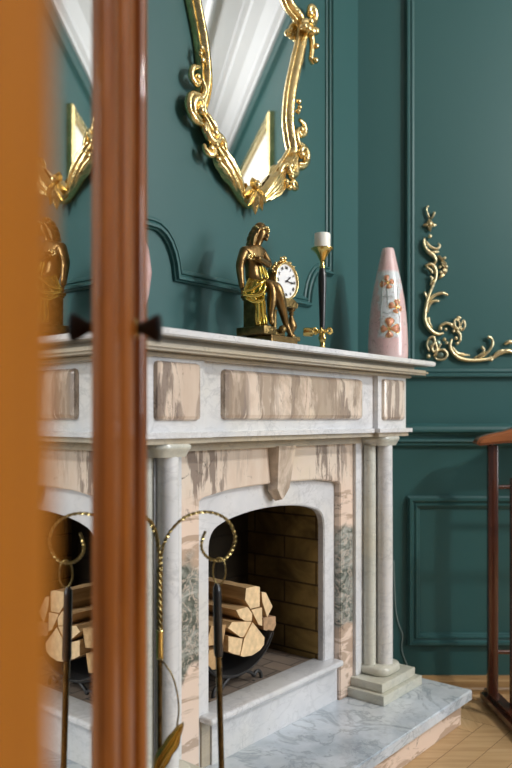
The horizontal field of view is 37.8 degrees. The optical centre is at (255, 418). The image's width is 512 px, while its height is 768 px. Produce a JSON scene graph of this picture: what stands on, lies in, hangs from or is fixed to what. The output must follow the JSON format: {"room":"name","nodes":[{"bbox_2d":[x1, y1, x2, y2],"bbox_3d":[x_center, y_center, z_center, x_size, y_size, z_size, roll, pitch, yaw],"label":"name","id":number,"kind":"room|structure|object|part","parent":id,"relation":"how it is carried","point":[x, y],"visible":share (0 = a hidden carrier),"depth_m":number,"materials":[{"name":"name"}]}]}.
{"room":"historic interior","nodes":[
{"label":"historic interior","id":0,"kind":"room"},
{"bbox_2d":[147,0,357,351],"bbox_3d":[-0.752,-0.660,1.474,0.120,3.320,3.420,0,0,40],"label":"wall","id":1,"kind":"structure","parent":0,"point":[209,227],"depth_m":2.20,"materials":[{"name":"teal paint"}]},
{"bbox_2d":[147,0,334,307],"bbox_3d":[-0.016,-1.201,2.251,0.020,1.658,0.888,0,0,40],"label":"trim","id":2,"kind":"structure","parent":1,"relation":"attached to","point":[180,275],"depth_m":2.57,"materials":[{"name":"teal paint"}]},
{"bbox_2d":[184,0,319,214],"bbox_3d":[-0.007,-1.224,2.229,0.059,1.232,0.649,0,0,40],"label":"wall mirror","id":3,"kind":"object","parent":1,"relation":"attached to","point":[249,54],"visible":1,"depth_m":2.24,"materials":[{"name":"gold glass"}]},
{"bbox_2d":[201,0,297,188],"bbox_3d":[-0.024,-1.175,2.242,0.008,1.050,0.533,0,0,40],"label":"mirror glass","id":4,"kind":"object","parent":3,"relation":"attached to","point":[253,44],"depth_m":2.26,"materials":[{"name":"white"}]},
{"bbox_2d":[358,0,511,674],"bbox_3d":[2.777,-0.660,2.796,4.846,3.320,0.120,0,0,0],"label":"wall","id":5,"kind":"structure","parent":0,"point":[463,48],"depth_m":2.74,"materials":[{"name":"teal paint"}]},
{"bbox_2d":[393,560,406,663],"bbox_3d":[0.536,0.729,2.732,0.067,0.425,0.003,0,0,0],"label":"cable","id":6,"kind":"object","parent":5,"relation":"attached to","point":[393,560],"visible":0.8,"depth_m":2.73,"materials":[{"name":"silver metal"}]},
{"bbox_2d":[392,424,511,447],"bbox_3d":[2.787,0.062,2.718,4.826,0.091,0.036,0,0,0],"label":"trim","id":7,"kind":"structure","parent":5,"relation":"attached to","point":[423,435],"depth_m":2.72,"materials":[{"name":"teal paint"}]},
{"bbox_2d":[407,496,509,645],"bbox_3d":[1.087,0.555,2.725,1.067,0.546,0.022,0,0,0],"label":"trim","id":8,"kind":"structure","parent":5,"relation":"attached to","point":[415,637],"depth_m":2.72,"materials":[{"name":"teal paint"}]},
{"bbox_2d":[405,0,511,377],"bbox_3d":[2.223,-1.090,2.726,3.354,1.880,0.020,0,0,0],"label":"trim","id":9,"kind":"structure","parent":5,"relation":"attached to","point":[409,4],"depth_m":2.72,"materials":[{"name":"teal paint"}]},
{"bbox_2d":[422,675,509,693],"bbox_3d":[2.812,0.969,2.725,4.776,0.062,0.022,0,0,0],"label":"baseboard","id":10,"kind":"structure","parent":5,"relation":"attached to","point":[476,683],"depth_m":2.72,"materials":[{"name":"brown wood"}]},
{"bbox_2d":[422,205,511,362],"bbox_3d":[0.805,-0.493,2.729,0.395,0.575,0.032,0,0,0],"label":"wall ornament","id":11,"kind":"object","parent":5,"relation":"attached to","point":[430,344],"visible":1,"depth_m":2.72,"materials":[{"name":"gold metal"}]},
{"bbox_2d":[423,218,435,230],"bbox_3d":[0.635,-0.709,2.725,0.051,0.051,0.017,0,0,0],"label":"flower","id":12,"kind":"object","parent":11,"relation":"on","point":[429,224],"depth_m":2.73,"materials":[{"name":"gold metal"}]},
{"bbox_2d":[402,694,511,767],"bbox_3d":[1.600,1.000,0.238,7.200,0.001,4.997,0,0,0],"label":"floor","id":13,"kind":"structure","parent":0,"point":[469,750],"depth_m":2.29,"materials":[{"name":"brown wood"}]},
{"bbox_2d":[0,0,161,767],"bbox_3d":[-0.120,-0.130,0.549,0.076,2.240,0.916,0,0,-5],"label":"door","id":14,"kind":"structure","parent":13,"relation":"on","point":[75,327],"depth_m":0.58,"materials":[{"name":"brown wood"}]},
{"bbox_3d":[-0.144,-0.165,0.558,0.005,1.950,0.468,0,0,-5],"label":"glass pane","id":15,"kind":"part","parent":14,"relation":"part of","materials":[{"name":"clear glass"}]},
{"bbox_3d":[-0.135,-0.114,0.940,0.034,0.036,0.036,0,0,-5],"label":"knob","id":16,"kind":"part","parent":14,"relation":"part of","materials":[{"name":"black metal"}]},
{"bbox_2d":[147,327,471,767],"bbox_3d":[-0.021,0.404,2.151,0.740,1.191,1.394,0,0,40],"label":"fireplace","id":17,"kind":"object","parent":13,"relation":"on","point":[291,444],"visible":0.85,"depth_m":2.10,"materials":[{"name":"stone"}]},
{"bbox_2d":[147,245,151,301],"bbox_3d":[-0.303,-0.343,1.686,0.136,0.302,0.136,0,0,40],"label":"vase","id":18,"kind":"object","parent":17,"relation":"on","point":[149,270],"visible":0.03,"depth_m":1.67,"materials":[{"name":"ceramic"}]},
{"bbox_2d":[147,510,236,767],"bbox_3d":[-0.204,0.537,1.464,0.272,0.702,0.240,0,0,17],"label":"stand","id":19,"kind":"object","parent":17,"relation":"on","point":[164,753],"visible":0.8,"depth_m":1.50,"materials":[{"name":"gold metal"}]},
{"bbox_3d":[-0.172,0.548,1.492,0.038,0.128,0.010,0,0,16],"label":"stem","id":20,"kind":"part","parent":19,"relation":"part of","materials":[{"name":"gold metal"}]},
{"bbox_2d":[212,557,225,767],"bbox_3d":[-0.061,0.558,1.530,0.058,0.551,0.019,0,0,0],"label":"poker","id":21,"kind":"object","parent":19,"relation":"hanging from","point":[217,602],"visible":1,"depth_m":1.52,"materials":[{"name":"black metal"}]},
{"bbox_3d":[-0.078,0.411,1.530,0.021,0.150,0.019,0,0,0],"label":"handle","id":22,"kind":"part","parent":21,"relation":"part of","materials":[{"name":"black paint"}]},
{"bbox_3d":[-0.058,0.658,1.530,0.051,0.350,0.013,0,0,0],"label":"rod","id":23,"kind":"part","parent":21,"relation":"part of","materials":[{"name":"black metal"}]},
{"bbox_2d":[208,629,273,697],"bbox_3d":[-0.126,0.683,2.161,0.205,0.192,0.327,0,0,40],"label":"rack","id":24,"kind":"object","parent":17,"relation":"on","point":[233,666],"visible":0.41,"depth_m":2.16,"materials":[{"name":"black metal"}]},
{"bbox_2d":[208,646,215,669],"bbox_3d":[-0.201,0.655,2.102,0.225,0.060,0.070,0,0,40],"label":"log","id":25,"kind":"object","parent":24,"relation":"on","point":[211,658],"visible":0.14,"depth_m":2.03,"materials":[{"name":"beige wood"}]},
{"bbox_2d":[208,621,225,645],"bbox_3d":[-0.195,0.590,2.110,0.225,0.060,0.080,0,0,40],"label":"log","id":26,"kind":"object","parent":25,"relation":"on","point":[210,623],"visible":0.14,"depth_m":2.03,"materials":[{"name":"beige wood"}]},
{"bbox_3d":[-0.094,0.745,2.055,0.010,0.068,0.080,0,0,40],"label":"leg","id":27,"kind":"part","parent":24,"relation":"part of","materials":[{"name":"black metal"}]},
{"bbox_2d":[223,622,264,656],"bbox_3d":[-0.105,0.628,2.214,0.250,0.096,0.109,0,0,40],"label":"log","id":28,"kind":"object","parent":24,"relation":"on","point":[253,640],"visible":0.23,"depth_m":2.13,"materials":[{"name":"brown wood"}]},
{"bbox_2d":[210,634,242,654],"bbox_3d":[-0.149,0.630,2.158,0.240,0.065,0.061,0,0,40],"label":"log","id":29,"kind":"object","parent":28,"relation":"on","point":[231,644],"visible":0.21,"depth_m":2.07,"materials":[{"name":"brown wood"}]},
{"bbox_2d":[208,612,250,636],"bbox_3d":[-0.141,0.590,2.179,0.250,0.055,0.101,0,0,40],"label":"log","id":30,"kind":"object","parent":29,"relation":"on","point":[235,627],"visible":0.29,"depth_m":2.10,"materials":[{"name":"brown wood"}]},
{"bbox_2d":[208,599,251,620],"bbox_3d":[-0.129,0.558,2.201,0.250,0.045,0.072,0,0,40],"label":"log","id":31,"kind":"object","parent":28,"relation":"on","point":[234,611],"visible":0.44,"depth_m":2.13,"materials":[{"name":"brown wood"}]},
{"bbox_2d":[249,607,261,625],"bbox_3d":[-0.086,0.579,2.250,0.230,0.059,0.052,0,0,40],"label":"log","id":32,"kind":"object","parent":28,"relation":"on","point":[256,612],"visible":0.14,"depth_m":2.18,"materials":[{"name":"brown wood"}]},
{"bbox_2d":[208,577,259,608],"bbox_3d":[-0.106,0.515,2.237,0.250,0.066,0.068,0,0,40],"label":"log","id":33,"kind":"object","parent":32,"relation":"on","point":[247,595],"visible":0.56,"depth_m":2.17,"materials":[{"name":"brown wood"}]},
{"bbox_3d":[-0.007,0.745,2.160,0.010,0.068,0.080,0,0,40],"label":"leg","id":34,"kind":"part","parent":24,"relation":"part of","materials":[{"name":"black metal"}]},
{"bbox_2d":[254,615,275,630],"bbox_3d":[-0.044,0.616,2.312,0.220,0.053,0.062,0,0,40],"label":"log","id":35,"kind":"object","parent":24,"relation":"on","point":[268,623],"visible":0.16,"depth_m":2.24,"materials":[{"name":"beige wood"}]},
{"bbox_2d":[259,592,271,616],"bbox_3d":[-0.056,0.548,2.289,0.230,0.082,0.053,0,0,40],"label":"log","id":36,"kind":"object","parent":35,"relation":"on","point":[265,603],"visible":0.16,"depth_m":2.21,"materials":[{"name":"brown wood"}]},
{"bbox_3d":[0.045,0.471,2.125,0.045,0.833,0.790,0,0,40],"label":"arched panel","id":37,"kind":"part","parent":17,"relation":"part of","materials":[{"name":"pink stone"}]},
{"bbox_2d":[236,222,299,343],"bbox_3d":[0.045,-0.368,2.056,0.114,0.348,0.264,0,0,40],"label":"mantel clock","id":38,"kind":"object","parent":17,"relation":"on","point":[280,283],"visible":1,"depth_m":2.02,"materials":[{"name":"brown metal"}]},
{"bbox_2d":[242,265,268,325],"bbox_3d":[0.004,-0.328,1.970,0.087,0.160,0.049,0,0,-29],"label":"drape","id":39,"kind":"object","parent":38,"relation":"hanging from","point":[254,291],"depth_m":1.98,"materials":[{"name":"gold metal"}]},
{"bbox_3d":[0.050,-0.267,2.104,0.022,0.081,0.022,0,0,40],"label":"support post","id":40,"kind":"part","parent":38,"relation":"part of","materials":[{"name":"brown metal"}]},
{"bbox_3d":[0.018,0.066,2.148,0.165,0.024,0.800,0,0,40],"label":"bed moulding","id":41,"kind":"part","parent":17,"relation":"part of","materials":[{"name":"beige stone"}]},
{"bbox_3d":[0.056,-0.154,2.116,0.303,0.016,1.272,0,0,40],"label":"shelf moulding","id":42,"kind":"part","parent":17,"relation":"part of","materials":[{"name":"beige stone"}]},
{"bbox_2d":[162,327,435,367],"bbox_3d":[0.063,-0.184,2.111,0.321,0.016,1.308,0,0,40],"label":"mantel shelf","id":43,"kind":"object","parent":17,"relation":"attached to","point":[175,336],"depth_m":1.89,"materials":[{"name":"white stone"}]},
{"bbox_2d":[303,246,333,347],"bbox_3d":[0.193,-0.353,2.255,0.091,0.323,0.084,0,0,40],"label":"candlestick","id":44,"kind":"object","parent":17,"relation":"on","point":[322,252],"visible":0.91,"depth_m":2.24,"materials":[{"name":"gold metal"}]},
{"bbox_3d":[0.168,-0.262,2.253,0.052,0.026,0.027,0,0,0],"label":"knob","id":45,"kind":"part","parent":44,"relation":"part of","materials":[{"name":"gold metal"}]},
{"bbox_2d":[314,232,329,246],"bbox_3d":[0.200,-0.535,2.253,0.048,0.047,0.048,0,0,40],"label":"candle","id":46,"kind":"object","parent":44,"relation":"on","point":[320,238],"visible":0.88,"depth_m":2.23,"materials":[{"name":"white wax"}]},
{"bbox_2d":[311,246,333,267],"bbox_3d":[0.200,-0.483,2.253,0.069,0.062,0.069,0,0,40],"label":"cup","id":47,"kind":"object","parent":44,"relation":"on","point":[322,252],"depth_m":2.24,"materials":[{"name":"gold metal"}]},
{"bbox_2d":[368,247,407,357],"bbox_3d":[0.448,-0.386,2.536,0.134,0.387,0.135,0,0,10],"label":"vase","id":48,"kind":"object","parent":17,"relation":"on","point":[388,329],"visible":0.95,"depth_m":2.49,"materials":[{"name":"pink ceramic"}]},
{"bbox_2d":[473,427,511,730],"bbox_3d":[1.003,0.485,2.450,0.490,1.030,0.421,0,0,0],"label":"stand","id":49,"kind":"object","parent":13,"relation":"on","point":[490,695],"visible":1,"depth_m":2.59,"materials":[{"name":"brown wood"}]},
{"bbox_3d":[0.823,0.530,2.600,0.036,0.880,0.024,0,0,0],"label":"post","id":50,"kind":"part","parent":49,"relation":"part of","materials":[{"name":"brown wood"}]},
{"bbox_3d":[0.855,0.583,2.470,0.028,0.775,0.024,0,0,0],"label":"post","id":51,"kind":"part","parent":49,"relation":"part of","materials":[{"name":"brown wood"}]}
]}

